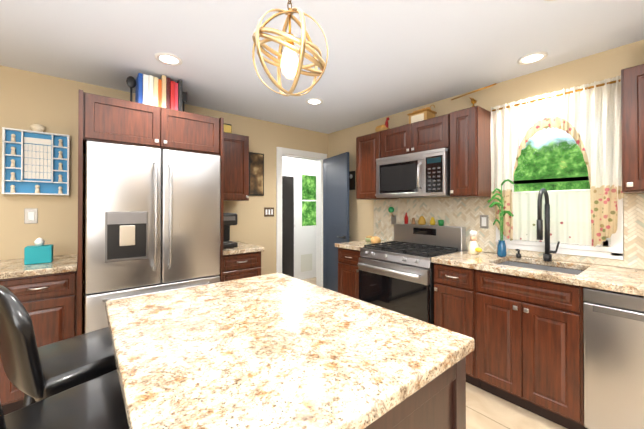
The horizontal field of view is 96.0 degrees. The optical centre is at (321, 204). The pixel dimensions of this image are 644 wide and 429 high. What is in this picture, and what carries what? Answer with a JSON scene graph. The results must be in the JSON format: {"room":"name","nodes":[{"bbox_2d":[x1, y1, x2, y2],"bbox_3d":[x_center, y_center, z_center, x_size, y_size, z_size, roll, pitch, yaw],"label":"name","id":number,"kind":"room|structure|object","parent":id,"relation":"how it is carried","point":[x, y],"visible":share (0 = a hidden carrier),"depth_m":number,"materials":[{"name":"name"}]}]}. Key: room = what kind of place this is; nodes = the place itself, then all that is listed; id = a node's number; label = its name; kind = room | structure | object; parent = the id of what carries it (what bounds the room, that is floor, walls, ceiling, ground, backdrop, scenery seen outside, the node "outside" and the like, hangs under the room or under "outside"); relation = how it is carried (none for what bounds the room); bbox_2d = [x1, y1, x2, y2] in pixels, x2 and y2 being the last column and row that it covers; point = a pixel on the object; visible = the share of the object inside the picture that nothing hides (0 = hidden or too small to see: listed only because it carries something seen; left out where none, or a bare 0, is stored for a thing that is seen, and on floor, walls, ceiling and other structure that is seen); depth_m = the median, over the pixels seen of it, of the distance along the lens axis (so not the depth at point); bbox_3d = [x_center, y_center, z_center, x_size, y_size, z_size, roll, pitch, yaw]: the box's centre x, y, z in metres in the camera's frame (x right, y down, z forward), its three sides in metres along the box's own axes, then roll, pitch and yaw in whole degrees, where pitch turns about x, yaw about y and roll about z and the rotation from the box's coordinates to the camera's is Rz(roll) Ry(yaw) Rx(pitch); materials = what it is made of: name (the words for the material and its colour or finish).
{"room":"kitchen","nodes":[
{"label":"kitchen","id":0,"kind":"room"},
{"bbox_2d":[0,65,327,333],"bbox_3d":[-1.875,0.148,2.744,5.220,2.410,0.120,0,-1,-39],"label":"wall","id":1,"kind":"structure","parent":0,"point":[28,99],"depth_m":2.46,"materials":[{"name":"beige paint"}]},
{"bbox_2d":[24,208,37,223],"bbox_3d":[-2.311,0.089,2.302,0.075,0.120,0.009,0,-1,-39],"label":"light switch","id":2,"kind":"object","parent":1,"relation":"attached to","point":[30,215],"depth_m":2.30,"materials":[{"name":"white plastic"}]},
{"bbox_2d":[2,124,69,194],"bbox_3d":[-2.266,-0.362,2.311,0.380,0.563,0.060,0,-1,-39],"label":"wall shelf","id":3,"kind":"object","parent":1,"relation":"attached to","point":[35,161],"visible":1,"depth_m":2.30,"materials":[{"name":"painted wood"},{"name":"cream ceramic"}]},
{"bbox_2d":[224,132,248,200],"bbox_3d":[-1.044,-0.394,3.119,0.430,0.700,0.354,0,-1,-39],"label":"upper cabinet","id":4,"kind":"object","parent":1,"relation":"attached to","point":[236,167],"visible":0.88,"depth_m":3.05,"materials":[{"name":"brown wood"}]},
{"bbox_2d":[224,123,231,133],"bbox_3d":[-1.093,-0.800,3.068,0.230,0.109,0.142,0,-1,-39],"label":"tin","id":5,"kind":"object","parent":4,"relation":"on","point":[227,128],"visible":0.21,"depth_m":3.06,"materials":[{"name":"yellow metal"}]},
{"bbox_2d":[249,152,263,195],"bbox_3d":[-0.800,-0.371,3.535,0.200,0.520,0.022,0,-1,-39],"label":"picture frame","id":6,"kind":"object","parent":1,"relation":"attached to","point":[256,174],"visible":0.83,"depth_m":3.52,"materials":[{"name":"black"}]},
{"bbox_2d":[264,207,273,216],"bbox_3d":[-0.665,0.092,3.651,0.140,0.115,0.009,0,-1,-39],"label":"light switch","id":7,"kind":"object","parent":1,"relation":"attached to","point":[268,211],"depth_m":3.64,"materials":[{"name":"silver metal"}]},
{"bbox_2d":[276,147,326,286],"bbox_3d":[-0.295,0.310,4.026,0.840,2.105,0.140,0,-1,-39],"label":"door frame","id":8,"kind":"structure","parent":1,"relation":"attached to","point":[294,153],"depth_m":4.09,"materials":[{"name":"white wood"}]},
{"bbox_2d":[323,152,349,291],"bbox_3d":[0.163,0.350,3.883,0.221,2.007,0.651,0,-1,-39],"label":"kitchen door","id":9,"kind":"structure","parent":1,"relation":"in","point":[336,199],"depth_m":3.89,"materials":[{"name":"blue painted wood"}]},
{"bbox_2d":[282,156,315,175],"bbox_3d":[-0.814,0.165,5.062,2.240,2.410,0.120,0,-1,-39],"label":"wall","id":10,"kind":"structure","parent":0,"point":[298,161],"depth_m":5.25,"materials":[{"name":"white paint"}]},
{"bbox_2d":[285,163,315,279],"bbox_3d":[-0.302,0.322,5.336,0.820,2.099,0.097,0,-1,-39],"label":"exterior door","id":11,"kind":"structure","parent":10,"relation":"in","point":[304,176],"depth_m":5.33,"materials":[{"name":"white"}]},
{"bbox_2d":[0,0,643,133],"bbox_3d":[-0.192,-1.094,1.237,5.900,0.050,6.600,0,-1,-39],"label":"ceiling","id":12,"kind":"structure","parent":0,"point":[388,57],"depth_m":1.93,"materials":[{"name":"white paint"}]},
{"bbox_2d":[155,52,181,65],"bbox_3d":[-1.114,-1.058,2.110,0.178,0.006,0.178,0,-1,-39],"label":"recessed light","id":13,"kind":"object","parent":12,"relation":"in","point":[168,59],"visible":1,"depth_m":2.11,"materials":[{"name":"white plastic"}]},
{"bbox_2d":[252,0,327,96],"bbox_3d":[-0.129,-0.754,1.157,0.318,0.629,0.310,0,-1,-39],"label":"pendant light","id":14,"kind":"object","parent":12,"relation":"hanging from","point":[289,64],"visible":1,"depth_m":1.12,"materials":[{"name":"gold metal"}]},
{"bbox_2d":[306,98,322,104],"bbox_3d":[-0.078,-1.052,2.959,0.178,0.006,0.178,0,-1,-39],"label":"recessed light","id":15,"kind":"object","parent":12,"relation":"in","point":[313,101],"visible":0.96,"depth_m":2.96,"materials":[{"name":"white plastic"}]},
{"bbox_2d":[517,51,547,64],"bbox_3d":[1.521,-1.058,2.097,0.178,0.006,0.178,0,-1,-39],"label":"recessed light","id":16,"kind":"object","parent":12,"relation":"in","point":[532,58],"visible":1,"depth_m":2.09,"materials":[{"name":"white plastic"}]},
{"bbox_2d":[303,277,566,428],"bbox_3d":[-0.192,1.366,1.218,5.900,0.050,6.600,0,-1,-39],"label":"floor","id":17,"kind":"structure","parent":0,"point":[486,410],"depth_m":1.86,"materials":[{"name":"tile"}]},
{"bbox_2d":[0,254,77,414],"bbox_3d":[-2.319,0.881,1.873,1.135,0.930,0.650,0,-1,-39],"label":"base cabinet","id":18,"kind":"object","parent":17,"relation":"on","point":[45,294],"visible":0.56,"depth_m":1.91,"materials":[{"name":"brown wood"}]},
{"bbox_2d":[24,238,52,264],"bbox_3d":[-2.042,0.327,2.095,0.140,0.179,0.130,0,-1,-39],"label":"tissue box","id":19,"kind":"object","parent":18,"relation":"on","point":[39,252],"visible":0.98,"depth_m":2.06,"materials":[{"name":"teal cardboard"}]},
{"bbox_2d":[0,285,116,406],"bbox_3d":[-0.994,0.812,1.179,0.402,1.062,0.480,0,-1,34],"label":"bar stool","id":20,"kind":"object","parent":17,"relation":"on","point":[34,372],"visible":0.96,"depth_m":0.99,"materials":[{"name":"black leather"}]},
{"bbox_2d":[0,369,128,428],"bbox_3d":[-0.690,0.809,0.807,0.402,1.062,0.480,0,-1,34],"label":"bar stool","id":21,"kind":"object","parent":17,"relation":"on","point":[96,403],"visible":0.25,"depth_m":0.83,"materials":[{"name":"black leather"}]},
{"bbox_2d":[77,89,223,335],"bbox_3d":[-1.476,0.291,2.521,0.984,2.120,0.724,0,-1,-39],"label":"tall cabinet","id":22,"kind":"object","parent":17,"relation":"on","point":[110,120],"visible":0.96,"depth_m":2.19,"materials":[{"name":"brown wood"}]},
{"bbox_2d":[126,73,186,111],"bbox_3d":[-1.359,-0.909,2.401,0.441,0.277,0.198,0,-1,-39],"label":"books","id":23,"kind":"object","parent":22,"relation":"on","point":[163,91],"visible":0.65,"depth_m":2.33,"materials":[{"name":"multicoloured paper"}]},
{"bbox_2d":[85,141,220,332],"bbox_3d":[-1.433,0.461,2.471,0.908,1.780,0.799,0,-1,-39],"label":"refrigerator","id":24,"kind":"object","parent":17,"relation":"on","point":[152,221],"visible":0.73,"depth_m":2.15,"materials":[{"name":"silver metal"}]},
{"bbox_2d":[223,241,263,281],"bbox_3d":[-0.946,0.890,2.999,0.443,0.930,0.650,0,-1,-39],"label":"base cabinet","id":25,"kind":"object","parent":17,"relation":"on","point":[242,260],"visible":0.35,"depth_m":2.78,"materials":[{"name":"brown wood"}]},
{"bbox_2d":[223,213,237,248],"bbox_3d":[-1.010,0.254,2.934,0.200,0.339,0.322,0,-1,-39],"label":"coffee maker","id":26,"kind":"object","parent":25,"relation":"on","point":[229,219],"visible":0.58,"depth_m":2.85,"materials":[{"name":"black plastic"}]},
{"bbox_2d":[282,176,293,276],"bbox_3d":[-0.640,0.466,4.517,0.260,1.800,0.340,0,-1,-39],"label":"closet","id":27,"kind":"object","parent":17,"relation":"on","point":[288,225],"visible":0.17,"depth_m":4.40,"materials":[{"name":"black"}]},
{"bbox_2d":[105,273,474,428],"bbox_3d":[-0.229,0.875,1.062,0.860,0.930,1.160,0,-1,-39],"label":"kitchen island","id":28,"kind":"object","parent":17,"relation":"on","point":[276,351],"visible":1,"depth_m":0.79,"materials":[{"name":"beige stone"}]},
{"bbox_2d":[358,223,465,324],"bbox_3d":[0.829,0.780,2.770,0.719,1.145,0.756,0,-1,-39],"label":"range","id":29,"kind":"object","parent":17,"relation":"on","point":[396,275],"visible":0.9,"depth_m":2.62,"materials":[{"name":"silver metal"}]},
{"bbox_2d":[404,213,407,223],"bbox_3d":[0.924,0.148,3.176,0.039,0.123,0.039,0,-1,36],"label":"jar","id":30,"kind":"object","parent":29,"relation":"on","point":[406,217],"depth_m":3.16,"materials":[{"name":"red ceramic"}]},
{"bbox_2d":[415,216,425,224],"bbox_3d":[1.044,0.161,3.029,0.079,0.096,0.081,0,-1,-39],"label":"jar","id":31,"kind":"object","parent":29,"relation":"on","point":[421,220],"depth_m":3.00,"materials":[{"name":"orange ceramic"}]},
{"bbox_2d":[430,217,435,224],"bbox_3d":[1.120,0.165,2.936,0.056,0.087,0.056,0,-1,36],"label":"jar","id":32,"kind":"object","parent":29,"relation":"on","point":[432,222],"depth_m":2.92,"materials":[{"name":"yellow ceramic"}]},
{"bbox_2d":[438,220,443,225],"bbox_3d":[1.177,0.179,2.866,0.056,0.058,0.056,0,-1,36],"label":"jar","id":33,"kind":"object","parent":29,"relation":"on","point":[440,222],"depth_m":2.85,"materials":[{"name":"green ceramic"}]},
{"bbox_2d":[335,240,643,428],"bbox_3d":[1.485,0.883,2.050,0.650,0.930,3.475,0,-1,-39],"label":"base cabinet","id":34,"kind":"object","parent":17,"relation":"on","point":[522,327],"depth_m":1.87,"materials":[{"name":"brown wood"}]},
{"bbox_2d":[367,236,380,242],"bbox_3d":[0.595,0.386,3.215,0.117,0.078,0.120,0,-1,-39],"label":"bowl","id":35,"kind":"object","parent":34,"relation":"on","point":[374,239],"depth_m":3.19,"materials":[{"name":"ceramic"}]},
{"bbox_2d":[468,231,481,254],"bbox_3d":[1.308,0.322,2.473,0.090,0.195,0.124,0,-1,-39],"label":"chef figurine","id":36,"kind":"object","parent":34,"relation":"on","point":[473,248],"visible":1,"depth_m":2.46,"materials":[{"name":"beige ceramic"}]},
{"bbox_2d":[487,179,513,256],"bbox_3d":[1.438,0.107,2.318,0.143,0.622,0.188,0,-1,-39],"label":"vase","id":37,"kind":"object","parent":34,"relation":"on","point":[501,249],"visible":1,"depth_m":2.33,"materials":[{"name":"blue glass"}]},
{"bbox_2d":[515,249,520,257],"bbox_3d":[1.547,0.382,2.289,0.069,0.072,0.035,0,-1,-39],"label":"soap dispenser","id":38,"kind":"object","parent":34,"relation":"on","point":[518,254],"visible":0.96,"depth_m":2.29,"materials":[{"name":"black metal"}]},
{"bbox_2d":[500,261,582,274],"bbox_3d":[1.516,0.559,2.043,0.428,0.200,0.508,0,-1,-39],"label":"sink","id":39,"kind":"object","parent":34,"relation":"in","point":[549,268],"visible":0.04,"depth_m":2.19,"materials":[{"name":"silver metal"}]},
{"bbox_2d":[537,188,559,260],"bbox_3d":[1.622,0.148,2.081,0.234,0.538,0.102,0,-1,-39],"label":"faucet","id":40,"kind":"object","parent":34,"relation":"on","point":[547,255],"visible":1,"depth_m":2.13,"materials":[{"name":"black metal"}]},
{"bbox_2d":[583,287,643,428],"bbox_3d":[1.880,0.905,1.575,0.606,0.878,0.600,0,-1,-39],"label":"dishwasher","id":41,"kind":"object","parent":17,"relation":"on","point":[613,335],"visible":0.92,"depth_m":1.53,"materials":[{"name":"silver metal"}]},
{"bbox_2d":[328,40,643,269],"bbox_3d":[1.872,0.144,2.195,0.120,2.410,5.480,0,-1,-39],"label":"wall","id":42,"kind":"structure","parent":0,"point":[607,64],"depth_m":2.50,"materials":[{"name":"beige paint"}]},
{"bbox_2d":[349,171,354,189],"bbox_3d":[0.396,-0.324,3.885,0.023,0.250,0.120,0,-1,-39],"label":"picture frame","id":43,"kind":"object","parent":42,"relation":"attached to","point":[351,180],"visible":0.73,"depth_m":3.87,"materials":[{"name":"black"}]},
{"bbox_2d":[356,131,398,199],"bbox_3d":[0.634,-0.428,3.353,0.328,0.730,0.367,0,-1,-39],"label":"upper cabinet","id":44,"kind":"object","parent":42,"relation":"attached to","point":[367,146],"depth_m":3.26,"materials":[{"name":"brown wood"}]},
{"bbox_2d":[380,114,447,157],"bbox_3d":[0.993,-0.643,2.916,0.328,0.305,0.762,0,-1,-39],"label":"upper cabinet","id":45,"kind":"object","parent":42,"relation":"attached to","point":[432,133],"depth_m":2.78,"materials":[{"name":"brown wood"}]},
{"bbox_2d":[375,117,389,131],"bbox_3d":[0.686,-0.886,3.287,0.166,0.183,0.170,0,0,12],"label":"figurine","id":46,"kind":"object","parent":45,"relation":"on","point":[381,127],"depth_m":3.24,"materials":[{"name":"ceramic"}]},
{"bbox_2d":[376,148,449,197],"bbox_3d":[0.943,-0.280,2.872,0.458,0.408,0.754,0,-1,-39],"label":"microwave","id":47,"kind":"object","parent":45,"relation":"attached to","point":[423,174],"visible":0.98,"depth_m":2.70,"materials":[{"name":"silver metal"}]},
{"bbox_2d":[407,105,436,123],"bbox_3d":[1.014,-0.888,2.902,0.180,0.180,0.252,0,-1,-39],"label":"box","id":48,"kind":"object","parent":45,"relation":"on","point":[422,114],"depth_m":2.85,"materials":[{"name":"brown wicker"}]},
{"bbox_2d":[448,106,490,197],"bbox_3d":[1.301,-0.434,2.522,0.348,0.730,0.232,0,-1,-39],"label":"upper cabinet","id":49,"kind":"object","parent":42,"relation":"attached to","point":[463,136],"depth_m":2.41,"materials":[{"name":"brown wood"}]},
{"bbox_2d":[451,83,496,106],"bbox_3d":[1.363,-0.931,2.594,0.168,0.186,0.372,0,-1,-39],"label":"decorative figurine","id":50,"kind":"object","parent":49,"relation":"on","point":[473,101],"visible":0.83,"depth_m":2.58,"materials":[{"name":"brown wood"}]},
{"bbox_2d":[374,193,643,268],"bbox_3d":[1.739,0.174,2.254,0.009,0.486,3.460,0,-1,-39],"label":"backsplash","id":51,"kind":"structure","parent":42,"relation":"attached to","point":[463,212],"depth_m":2.64,"materials":[{"name":"beige tile"}]},
{"bbox_2d":[388,207,395,223],"bbox_3d":[0.799,0.125,3.326,0.084,0.205,0.070,0,-1,-39],"label":"switch","id":52,"kind":"object","parent":51,"relation":"attached to","point":[393,217],"depth_m":3.33,"materials":[{"name":"silver metal"}]},
{"bbox_2d":[480,215,487,228],"bbox_3d":[1.449,0.151,2.592,0.010,0.120,0.070,0,-1,-39],"label":"switch","id":53,"kind":"object","parent":51,"relation":"attached to","point":[483,221],"depth_m":2.59,"materials":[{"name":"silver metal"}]},
{"bbox_2d":[490,76,623,246],"bbox_3d":[1.725,-0.272,2.198,0.107,1.130,0.794,0,-1,-39],"label":"curtain","id":54,"kind":"object","parent":42,"relation":"attached to","point":[587,117],"visible":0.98,"depth_m":2.04,"materials":[{"name":"white fabric"}]},
{"bbox_2d":[506,189,602,246],"bbox_3d":[1.728,0.090,2.204,0.014,0.394,0.615,0,-1,-39],"label":"tier","id":55,"kind":"object","parent":54,"relation":"hanging from","point":[570,216],"visible":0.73,"depth_m":2.16,"materials":[{"name":"white fabric"}]},
{"bbox_2d":[495,127,623,259],"bbox_3d":[1.800,-0.181,2.261,0.152,1.100,0.770,0,-1,-39],"label":"window","id":56,"kind":"structure","parent":42,"relation":"in","point":[615,248],"depth_m":2.11,"materials":[{"name":"white"}]},
{"bbox_2d":[621,64,643,193],"bbox_3d":[2.182,-0.442,1.444,0.354,0.730,0.942,0,-1,-39],"label":"upper cabinet","id":57,"kind":"object","parent":42,"relation":"attached to","point":[632,101],"visible":1,"depth_m":1.68,"materials":[{"name":"brown wood"}]},
{"label":"outside","id":58,"kind":"structure","parent":0,"visible":0},
{"bbox_2d":[514,128,589,191],"bbox_3d":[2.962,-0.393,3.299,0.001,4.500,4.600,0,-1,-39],"label":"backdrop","id":59,"kind":"structure","parent":58,"point":[555,142],"depth_m":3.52,"materials":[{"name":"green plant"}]}
]}

